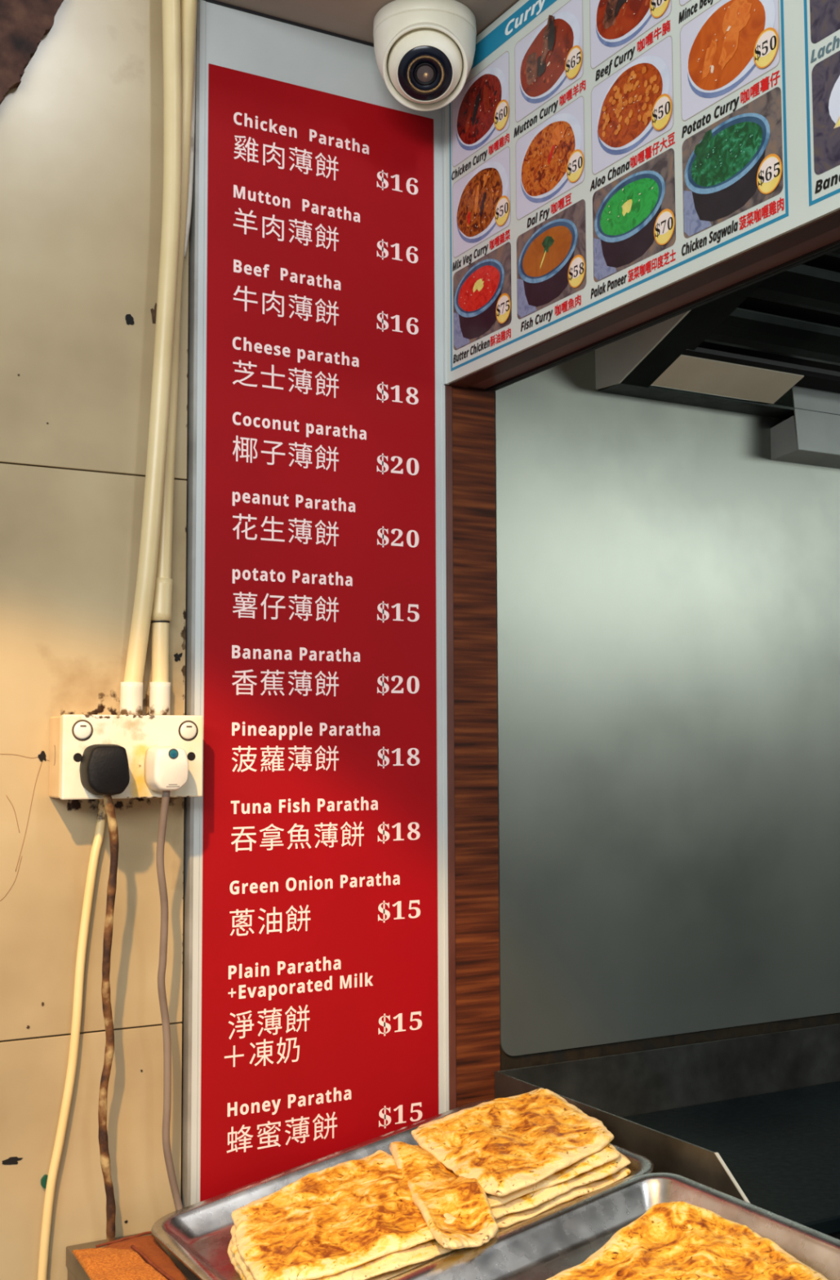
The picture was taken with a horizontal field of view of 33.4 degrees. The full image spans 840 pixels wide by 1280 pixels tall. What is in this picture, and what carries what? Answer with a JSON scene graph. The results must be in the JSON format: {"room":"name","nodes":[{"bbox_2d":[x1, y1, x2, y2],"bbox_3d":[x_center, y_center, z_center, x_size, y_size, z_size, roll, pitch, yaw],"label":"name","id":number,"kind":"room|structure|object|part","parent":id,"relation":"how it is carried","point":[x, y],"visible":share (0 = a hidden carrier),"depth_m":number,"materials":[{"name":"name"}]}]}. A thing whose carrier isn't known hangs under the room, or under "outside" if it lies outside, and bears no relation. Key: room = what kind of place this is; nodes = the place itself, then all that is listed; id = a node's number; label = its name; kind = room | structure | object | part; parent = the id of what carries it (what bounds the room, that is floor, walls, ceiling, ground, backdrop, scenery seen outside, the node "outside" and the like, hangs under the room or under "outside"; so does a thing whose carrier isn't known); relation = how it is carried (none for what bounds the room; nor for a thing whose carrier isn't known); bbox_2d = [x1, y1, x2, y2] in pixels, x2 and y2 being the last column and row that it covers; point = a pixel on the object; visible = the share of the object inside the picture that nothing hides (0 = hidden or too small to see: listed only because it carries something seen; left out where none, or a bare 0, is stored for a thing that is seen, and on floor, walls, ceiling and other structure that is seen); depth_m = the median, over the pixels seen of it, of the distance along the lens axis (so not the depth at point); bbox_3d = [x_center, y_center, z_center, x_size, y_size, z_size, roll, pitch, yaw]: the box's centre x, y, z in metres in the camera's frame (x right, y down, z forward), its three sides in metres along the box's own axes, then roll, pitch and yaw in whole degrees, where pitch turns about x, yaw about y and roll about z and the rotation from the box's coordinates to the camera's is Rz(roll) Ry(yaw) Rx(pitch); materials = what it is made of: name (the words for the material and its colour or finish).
{"room":"food stall","nodes":[
{"label":"food stall","id":0,"kind":"room"},
{"bbox_2d":[0,0,446,1279],"bbox_3d":[0.130,0.086,1.807,4.400,3.000,0.116,2,-5,-29],"label":"wall","id":1,"kind":"structure","parent":0,"point":[82,129],"depth_m":1.48,"materials":[{"name":"tile"}]},
{"bbox_2d":[0,0,63,103],"bbox_3d":[-0.431,-0.594,1.473,0.153,0.305,0.014,2,-5,-29],"label":"scrap","id":2,"kind":"object","parent":1,"relation":"attached to","point":[24,24],"visible":1,"depth_m":1.47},
{"bbox_2d":[37,799,106,1279],"bbox_3d":[-0.357,0.446,1.433,0.070,0.567,0.011,2,-5,-29],"label":"cable conduit","id":3,"kind":"object","parent":1,"relation":"attached to","point":[101,813],"visible":0.98,"depth_m":1.43,"materials":[{"name":"beige plastic"}]},
{"bbox_2d":[48,714,203,799],"bbox_3d":[-0.306,0.122,1.463,0.149,0.086,0.056,2,-5,-29],"label":"electrical outlet","id":4,"kind":"object","parent":1,"relation":"attached to","point":[70,735],"visible":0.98,"depth_m":1.44,"materials":[{"name":"plastic"}]},
{"bbox_2d":[79,744,129,1245],"bbox_3d":[-0.322,0.418,1.404,0.047,0.626,0.086,1,-5,-18],"label":"plug","id":5,"kind":"object","parent":4,"relation":"attached to","point":[104,769],"visible":0.96,"depth_m":1.41,"materials":[{"name":"black plastic"}]},
{"bbox_3d":[-0.315,0.440,1.412,0.019,0.583,0.073,0,-4,-9],"label":"power cord","id":6,"kind":"part","parent":5,"relation":"part of","materials":[{"name":"brown plastic"}]},
{"bbox_2d":[143,746,188,1210],"bbox_3d":[-0.263,0.371,1.442,0.046,0.521,0.085,0,-4,-7],"label":"plug","id":7,"kind":"object","parent":4,"relation":"attached to","point":[166,768],"visible":0.94,"depth_m":1.44,"materials":[{"name":"white plastic"}]},
{"bbox_3d":[-0.260,0.392,1.450,0.022,0.479,0.074,-1,-4,10],"label":"power cord","id":8,"kind":"part","parent":7,"relation":"part of","materials":[{"name":"white plastic"}]},
{"bbox_2d":[120,0,182,715],"bbox_3d":[-0.290,-0.339,1.516,0.060,0.844,0.025,0,-4,3],"label":"conduit","id":9,"kind":"object","parent":1,"relation":"attached to","point":[131,687],"visible":0.99,"depth_m":1.50,"materials":[{"name":"beige plastic"}]},
{"bbox_2d":[148,0,197,715],"bbox_3d":[-0.270,-0.342,1.537,0.045,0.854,0.027,0,-4,-6],"label":"conduit","id":10,"kind":"object","parent":1,"relation":"attached to","point":[161,617],"visible":0.76,"depth_m":1.52,"materials":[{"name":"beige plastic"}]},
{"bbox_2d":[183,41,195,258],"bbox_3d":[-0.261,-0.601,1.569,0.019,0.353,0.010,1,-5,-17],"label":"conduit","id":11,"kind":"object","parent":1,"relation":"attached to","point":[192,144],"visible":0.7,"depth_m":1.56,"materials":[{"name":"grey plastic"}]},
{"bbox_2d":[182,0,448,1208],"bbox_3d":[-0.112,-0.025,1.615,0.323,1.395,0.017,2,-5,-29],"label":"price sign","id":12,"kind":"object","parent":1,"relation":"attached to","point":[316,1016],"visible":1,"depth_m":1.60,"materials":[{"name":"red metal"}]},
{"bbox_2d":[448,385,500,1107],"bbox_3d":[0.065,0.202,1.698,0.062,1.032,0.013,2,-5,-29],"label":"trim","id":13,"kind":"structure","parent":1,"relation":"attached to","point":[473,449],"depth_m":1.70,"materials":[{"name":"brown wood"}]},
{"bbox_2d":[494,350,839,1056],"bbox_3d":[1.039,-0.291,2.283,2.174,1.664,0.010,2,-5,-29],"label":"cladding","id":14,"kind":"object","parent":1,"relation":"attached to","point":[668,587],"visible":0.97,"depth_m":1.84,"materials":[{"name":"grey metal"}]},
{"bbox_2d":[595,248,839,468],"bbox_3d":[1.042,-0.683,1.952,1.520,0.852,0.620,2,-5,-29],"label":"extractor hood","id":15,"kind":"object","parent":14,"relation":"attached to","point":[763,340],"visible":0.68,"depth_m":1.79,"materials":[{"name":"metal"}]},
{"bbox_3d":[0.380,-0.739,1.584,0.003,0.791,0.620,2,-5,-29],"label":"plate","id":16,"kind":"part","parent":15,"relation":"part of","materials":[{"name":"grey metal"}]},
{"bbox_3d":[0.414,-0.464,1.554,0.045,0.237,0.572,2,-5,-29],"label":"frame","id":17,"kind":"part","parent":15,"relation":"part of","materials":[{"name":"metal"}]},
{"bbox_3d":[0.459,-0.485,1.538,0.012,0.213,0.498,2,-5,-29],"label":"frame rail","id":18,"kind":"part","parent":15,"relation":"part of","materials":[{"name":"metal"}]},
{"bbox_3d":[0.403,-0.340,1.827,0.210,0.027,0.058,2,-5,-29],"label":"pale panel","id":19,"kind":"part","parent":15,"relation":"part of","materials":[{"name":"beige metal"}]},
{"bbox_2d":[500,1012,839,1070],"bbox_3d":[1.040,0.576,2.222,2.175,0.118,0.012,2,-5,-29],"label":"trim","id":20,"kind":"structure","parent":1,"relation":"attached to","point":[507,1061],"depth_m":1.81,"materials":[{"name":"black metal"}]},
{"bbox_2d":[203,0,519,47],"bbox_3d":[-0.022,-0.737,1.579,0.399,0.024,0.246,2,-5,-29],"label":"ceiling","id":21,"kind":"structure","parent":0,"point":[353,20],"depth_m":1.62,"materials":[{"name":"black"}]},
{"bbox_2d":[373,0,476,111],"bbox_3d":[0.007,-0.671,1.631,0.124,0.109,0.131,2,-5,-29],"label":"security camera","id":22,"kind":"object","parent":21,"relation":"attached to","point":[424,50],"visible":1,"depth_m":1.59,"materials":[{"name":"white plastic"}]},
{"bbox_2d":[448,209,839,391],"bbox_3d":[0.601,-0.813,0.805,0.068,0.862,2.200,2,-5,-29],"label":"sign frame","id":23,"kind":"structure","parent":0,"point":[819,237],"depth_m":1.39,"materials":[{"name":"black"}]},
{"bbox_2d":[444,385,456,1110],"bbox_3d":[0.034,0.203,1.679,0.010,1.029,0.015,2,-5,-29],"label":"trim","id":24,"kind":"structure","parent":23,"relation":"attached to","point":[448,389],"depth_m":1.68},
{"bbox_2d":[442,0,839,385],"bbox_3d":[0.520,-0.581,0.856,0.006,0.404,2.000,2,-5,-29],"label":"menu board","id":25,"kind":"object","parent":23,"relation":"attached to","point":[600,157],"visible":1,"depth_m":1.42,"materials":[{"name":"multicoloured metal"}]},
{"bbox_2d":[453,312,470,348],"bbox_3d":[0.050,-0.375,1.679,0.001,0.047,0.038,2,-5,-29],"label":"print","id":26,"kind":"object","parent":25,"relation":"attached to","point":[460,341],"depth_m":1.69},
{"bbox_2d":[465,106,471,133],"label":"print","id":27,"kind":"object","parent":25,"relation":"attached to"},
{"bbox_2d":[466,211,471,225],"bbox_3d":[0.058,-0.503,1.671,0.001,0.017,0.008,2,-5,-29],"label":"print","id":28,"kind":"object","parent":25,"relation":"attached to","point":[468,214],"depth_m":1.67},
{"bbox_2d":[456,126,495,150],"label":"print","id":29,"kind":"object","parent":25,"relation":"attached to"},
{"bbox_2d":[457,222,496,243],"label":"print","id":30,"kind":"object","parent":25,"relation":"attached to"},
{"bbox_2d":[471,87,481,125],"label":"print","id":31,"kind":"object","parent":25,"relation":"attached to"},
{"bbox_2d":[474,182,479,214],"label":"print","id":32,"kind":"object","parent":25,"relation":"attached to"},
{"bbox_2d":[472,278,484,292],"bbox_3d":[0.069,-0.416,1.647,0.001,0.015,0.025,2,-5,-29],"label":"print","id":33,"kind":"object","parent":25,"relation":"attached to","point":[478,285],"depth_m":1.65},
{"bbox_2d":[457,265,499,311],"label":"print","id":34,"kind":"object","parent":25,"relation":"attached to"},
{"bbox_2d":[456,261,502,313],"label":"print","id":35,"kind":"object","parent":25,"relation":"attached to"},
{"bbox_2d":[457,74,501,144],"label":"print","id":36,"kind":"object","parent":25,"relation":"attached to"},
{"bbox_2d":[454,258,504,317],"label":"print","id":37,"kind":"object","parent":25,"relation":"attached to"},
{"bbox_2d":[458,289,501,339],"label":"print","id":38,"kind":"object","parent":25,"relation":"attached to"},
{"bbox_2d":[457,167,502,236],"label":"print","id":39,"kind":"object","parent":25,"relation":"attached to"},
{"bbox_2d":[456,67,506,146],"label":"print","id":40,"kind":"object","parent":25,"relation":"attached to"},
{"bbox_2d":[456,161,507,239],"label":"print","id":41,"kind":"object","parent":25,"relation":"attached to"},
{"bbox_2d":[479,191,486,217],"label":"print","id":42,"kind":"object","parent":25,"relation":"attached to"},
{"bbox_2d":[482,171,488,188],"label":"print","id":43,"kind":"object","parent":25,"relation":"attached to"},
{"bbox_2d":[483,86,489,112],"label":"print","id":44,"kind":"object","parent":25,"relation":"attached to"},
{"bbox_2d":[517,278,536,317],"bbox_3d":[0.119,-0.384,1.556,0.001,0.047,0.038,2,-5,-29],"label":"print","id":45,"kind":"object","parent":25,"relation":"attached to","point":[524,308],"depth_m":1.56},
{"bbox_2d":[525,52,537,85],"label":"print","id":46,"kind":"object","parent":25,"relation":"attached to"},
{"bbox_2d":[537,54,545,76],"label":"print","id":47,"kind":"object","parent":25,"relation":"attached to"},
{"bbox_2d":[520,75,566,103],"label":"print","id":48,"kind":"object","parent":25,"relation":"attached to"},
{"bbox_2d":[520,177,568,203],"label":"print","id":49,"kind":"object","parent":25,"relation":"attached to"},
{"bbox_2d":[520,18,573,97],"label":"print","id":50,"kind":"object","parent":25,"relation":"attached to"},
{"bbox_2d":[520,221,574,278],"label":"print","id":51,"kind":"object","parent":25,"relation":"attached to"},
{"bbox_2d":[522,226,572,276],"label":"print","id":52,"kind":"object","parent":25,"relation":"attached to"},
{"bbox_2d":[541,14,553,66],"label":"print","id":53,"kind":"object","parent":25,"relation":"attached to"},
{"bbox_2d":[518,218,577,283],"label":"print","id":54,"kind":"object","parent":25,"relation":"attached to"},
{"bbox_2d":[542,235,554,253],"bbox_3d":[0.139,-0.430,1.522,0.001,0.019,0.024,2,-5,-29],"label":"print","id":55,"kind":"object","parent":25,"relation":"attached to","point":[548,241],"depth_m":1.52},
{"bbox_2d":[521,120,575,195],"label":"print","id":56,"kind":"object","parent":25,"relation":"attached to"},
{"bbox_2d":[523,249,574,306],"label":"print","id":57,"kind":"object","parent":25,"relation":"attached to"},
{"bbox_2d":[520,11,580,98],"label":"print","id":58,"kind":"object","parent":25,"relation":"attached to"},
{"bbox_2d":[547,144,555,164],"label":"print","id":59,"kind":"object","parent":25,"relation":"attached to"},
{"bbox_2d":[520,113,582,198],"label":"print","id":60,"kind":"object","parent":25,"relation":"attached to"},
{"bbox_2d":[547,17,555,50],"bbox_3d":[0.144,-0.661,1.529,0.001,0.039,0.014,2,-5,-29],"label":"print","id":61,"kind":"object","parent":25,"relation":"attached to","point":[551,37],"depth_m":1.53},
{"bbox_2d":[551,124,565,146],"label":"print","id":62,"kind":"object","parent":25,"relation":"attached to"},
{"bbox_2d":[593,238,617,279],"bbox_3d":[0.189,-0.394,1.432,0.001,0.047,0.038,2,-5,-29],"label":"print","id":63,"kind":"object","parent":25,"relation":"attached to","point":[602,270],"depth_m":1.44},
{"bbox_2d":[603,0,617,29],"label":"print","id":64,"kind":"object","parent":25,"relation":"attached to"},
{"bbox_2d":[614,0,626,17],"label":"print","id":65,"kind":"object","parent":25,"relation":"attached to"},
{"bbox_2d":[596,0,650,39],"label":"print","id":66,"kind":"object","parent":25,"relation":"attached to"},
{"bbox_2d":[595,0,651,42],"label":"print","id":67,"kind":"object","parent":25,"relation":"attached to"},
{"bbox_2d":[595,13,652,47],"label":"print","id":68,"kind":"object","parent":25,"relation":"attached to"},
{"bbox_2d":[597,125,653,155],"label":"print","id":69,"kind":"object","parent":25,"relation":"attached to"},
{"bbox_2d":[622,199,632,216],"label":"print","id":70,"kind":"object","parent":25,"relation":"attached to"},
{"bbox_2d":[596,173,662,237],"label":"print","id":71,"kind":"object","parent":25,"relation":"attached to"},
{"bbox_2d":[600,177,658,235],"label":"print","id":72,"kind":"object","parent":25,"relation":"attached to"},
{"bbox_2d":[594,170,665,242],"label":"print","id":73,"kind":"object","parent":25,"relation":"attached to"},
{"bbox_2d":[597,62,662,147],"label":"print","id":74,"kind":"object","parent":25,"relation":"attached to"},
{"bbox_2d":[600,204,661,267],"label":"print","id":75,"kind":"object","parent":25,"relation":"attached to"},
{"bbox_2d":[597,55,670,150],"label":"print","id":76,"kind":"object","parent":25,"relation":"attached to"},
{"bbox_2d":[644,96,649,102],"bbox_3d":[0.224,-0.532,1.377,0.001,0.006,0.007,2,-5,-29],"label":"print","id":77,"kind":"object","parent":25,"relation":"attached to","point":[647,99],"depth_m":1.38},
{"bbox_2d":[652,84,657,90],"bbox_3d":[0.229,-0.539,1.368,0.001,0.006,0.007,2,-5,-29],"label":"print","id":78,"kind":"object","parent":25,"relation":"attached to","point":[654,88],"depth_m":1.37},
{"bbox_2d":[655,85,659,93],"bbox_3d":[0.231,-0.536,1.364,0.001,0.007,0.006,2,-5,-29],"label":"print","id":79,"kind":"object","parent":25,"relation":"attached to","point":[657,87],"depth_m":1.36},
{"bbox_2d":[683,190,711,236],"bbox_3d":[0.259,-0.404,1.308,0.001,0.047,0.038,2,-5,-29],"label":"print","id":80,"kind":"object","parent":25,"relation":"attached to","point":[693,224],"depth_m":1.32},
{"bbox_2d":[693,128,712,170],"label":"print","id":81,"kind":"object","parent":25,"relation":"attached to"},
{"bbox_2d":[702,37,716,79],"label":"print","id":82,"kind":"object","parent":25,"relation":"attached to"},
{"bbox_2d":[711,65,714,72],"bbox_3d":[0.270,-0.528,1.294,0.001,0.008,0.004,2,-5,-29],"label":"print","id":83,"kind":"object","parent":25,"relation":"attached to","point":[712,67],"depth_m":1.29},
{"bbox_2d":[687,63,755,97],"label":"print","id":84,"kind":"object","parent":25,"relation":"attached to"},
{"bbox_2d":[691,121,762,186],"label":"print","id":85,"kind":"object","parent":25,"relation":"attached to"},
{"bbox_2d":[688,0,765,90],"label":"print","id":86,"kind":"object","parent":25,"relation":"attached to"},
{"bbox_2d":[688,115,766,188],"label":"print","id":87,"kind":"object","parent":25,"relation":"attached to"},
{"bbox_2d":[684,112,770,194],"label":"print","id":88,"kind":"object","parent":25,"relation":"attached to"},
{"bbox_2d":[692,149,765,221],"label":"print","id":89,"kind":"object","parent":25,"relation":"attached to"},
{"bbox_2d":[718,22,739,70],"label":"print","id":90,"kind":"object","parent":25,"relation":"attached to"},
{"bbox_2d":[687,0,775,93],"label":"print","id":91,"kind":"object","parent":25,"relation":"attached to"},
{"bbox_2d":[722,0,751,34],"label":"print","id":92,"kind":"object","parent":25,"relation":"attached to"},
{"bbox_2d":[828,75,839,123],"bbox_3d":[0.376,-0.448,1.103,0.001,0.077,0.145,2,-5,-29],"label":"print","id":93,"kind":"object","parent":25,"relation":"attached to","point":[834,100],"depth_m":1.16},
{"bbox_2d":[833,115,839,128],"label":"print","id":94,"kind":"object","parent":25,"relation":"attached to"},
{"bbox_3d":[0.897,1.501,0.343,4.400,0.050,3.020,2,-5,-29],"label":"floor","id":95,"kind":"structure","parent":0,"visible":0},
{"bbox_2d":[65,1233,199,1279],"bbox_3d":[0.106,1.062,1.074,0.500,0.944,1.007,2,-5,-29],"label":"countertop","id":96,"kind":"structure","parent":95,"relation":"on","point":[75,1270],"depth_m":1.40,"materials":[{"name":"brown wood"}]},
{"bbox_3d":[-0.112,1.014,0.966,0.007,0.824,0.986,2,-5,-29],"label":"panel","id":97,"kind":"part","parent":96,"relation":"part of","materials":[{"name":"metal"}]},
{"bbox_2d":[71,1231,186,1279],"bbox_3d":[-0.271,0.601,1.333,0.089,0.017,0.211,2,-5,-26],"label":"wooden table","id":98,"kind":"object","parent":96,"relation":"on","point":[135,1257],"visible":0.99,"depth_m":1.35,"materials":[{"name":"brown wood"}]},
{"bbox_2d":[151,1099,653,1279],"bbox_3d":[-0.021,0.564,1.399,0.425,0.095,0.322,2,-5,-29],"label":"serving tray","id":99,"kind":"object","parent":96,"relation":"on","point":[198,1234],"visible":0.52,"depth_m":1.44,"materials":[{"name":"metal"}]},
{"bbox_2d":[389,1141,497,1248],"bbox_3d":[0.025,0.529,1.352,0.072,0.033,0.294,1,-4,-11],"label":"paratha","id":100,"kind":"object","parent":99,"relation":"on","point":[436,1190],"visible":0.8,"depth_m":1.30,"materials":[{"name":"yellow food"}]},
{"bbox_2d":[496,1177,624,1232],"bbox_3d":[0.103,0.550,1.426,0.171,0.039,0.195,2,-5,-24],"label":"paratha","id":101,"kind":"object","parent":99,"relation":"on","point":[499,1229],"visible":0.03,"depth_m":1.34,"materials":[{"name":"beige food"}]},
{"bbox_2d":[495,1167,631,1228],"bbox_3d":[0.099,0.540,1.426,0.168,0.041,0.200,2,-5,-27],"label":"paratha","id":102,"kind":"object","parent":101,"relation":"on","point":[508,1220],"visible":0.13,"depth_m":1.34,"materials":[{"name":"beige food"}]},
{"bbox_2d":[490,1152,631,1219],"bbox_3d":[0.091,0.531,1.424,0.180,0.041,0.206,2,-5,-28],"label":"paratha","id":103,"kind":"object","parent":102,"relation":"on","point":[533,1199],"visible":0.17,"depth_m":1.33,"materials":[{"name":"beige food"}]},
{"bbox_2d":[485,1142,620,1207],"bbox_3d":[0.089,0.524,1.428,0.171,0.040,0.201,2,-5,-24],"label":"paratha","id":104,"kind":"object","parent":103,"relation":"on","point":[608,1153],"visible":0.21,"depth_m":1.35,"materials":[{"name":"beige food"}]},
{"bbox_2d":[411,1088,613,1196],"bbox_3d":[0.102,0.507,1.431,0.171,0.046,0.214,2,-5,-24],"label":"paratha","id":105,"kind":"object","parent":104,"relation":"on","point":[510,1144],"visible":0.99,"depth_m":1.42,"materials":[{"name":"yellow food"}]},
{"bbox_2d":[394,1172,839,1279],"bbox_3d":[0.124,0.538,1.100,0.436,0.097,0.335,2,-5,-29],"label":"serving tray","id":106,"kind":"object","parent":96,"relation":"on","point":[544,1246],"visible":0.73,"depth_m":1.25,"materials":[{"name":"metal"}]},
{"label":"paratha","id":107,"kind":"object","parent":106,"relation":"on","visible":0},
{"bbox_2d":[546,1201,828,1279],"bbox_3d":[0.230,0.518,1.159,0.273,0.055,0.174,-2,-5,20],"label":"paratha","id":108,"kind":"object","parent":107,"relation":"on","point":[672,1240],"visible":1,"depth_m":1.17,"materials":[{"name":"yellow food"}]},
{"bbox_2d":[494,1023,839,1239],"bbox_3d":[0.816,1.052,1.762,1.385,1.062,0.494,2,-5,-29],"label":"griddle","id":109,"kind":"object","parent":95,"relation":"on","point":[754,1119],"visible":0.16,"depth_m":1.74,"materials":[{"name":"metal"}]},
{"bbox_3d":[0.797,0.611,1.832,1.379,0.016,0.406,2,-5,-29],"label":"cooking plate","id":110,"kind":"part","parent":109,"relation":"part of","materials":[{"name":"metal"}]},
{"label":"paratha","id":111,"kind":"object","parent":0,"visible":0},
{"bbox_2d":[226,1240,457,1279],"bbox_3d":[-0.084,0.572,1.335,0.196,0.043,0.226,2,-5,-22],"label":"paratha","id":112,"kind":"object","parent":111,"relation":"on","point":[388,1275],"visible":0.09,"depth_m":1.25,"materials":[{"name":"beige food"}]},
{"bbox_2d":[230,1225,454,1279],"bbox_3d":[-0.079,0.561,1.332,0.204,0.047,0.232,1,-5,-19],"label":"paratha","id":113,"kind":"object","parent":112,"relation":"on","point":[428,1250],"visible":0.2,"depth_m":1.24,"materials":[{"name":"beige food"}]},
{"bbox_2d":[231,1150,456,1279],"bbox_3d":[-0.082,0.548,1.339,0.199,0.047,0.231,2,-5,-22],"label":"paratha","id":114,"kind":"object","parent":113,"relation":"on","point":[339,1218],"visible":0.9,"depth_m":1.31,"materials":[{"name":"yellow food"}]}
]}

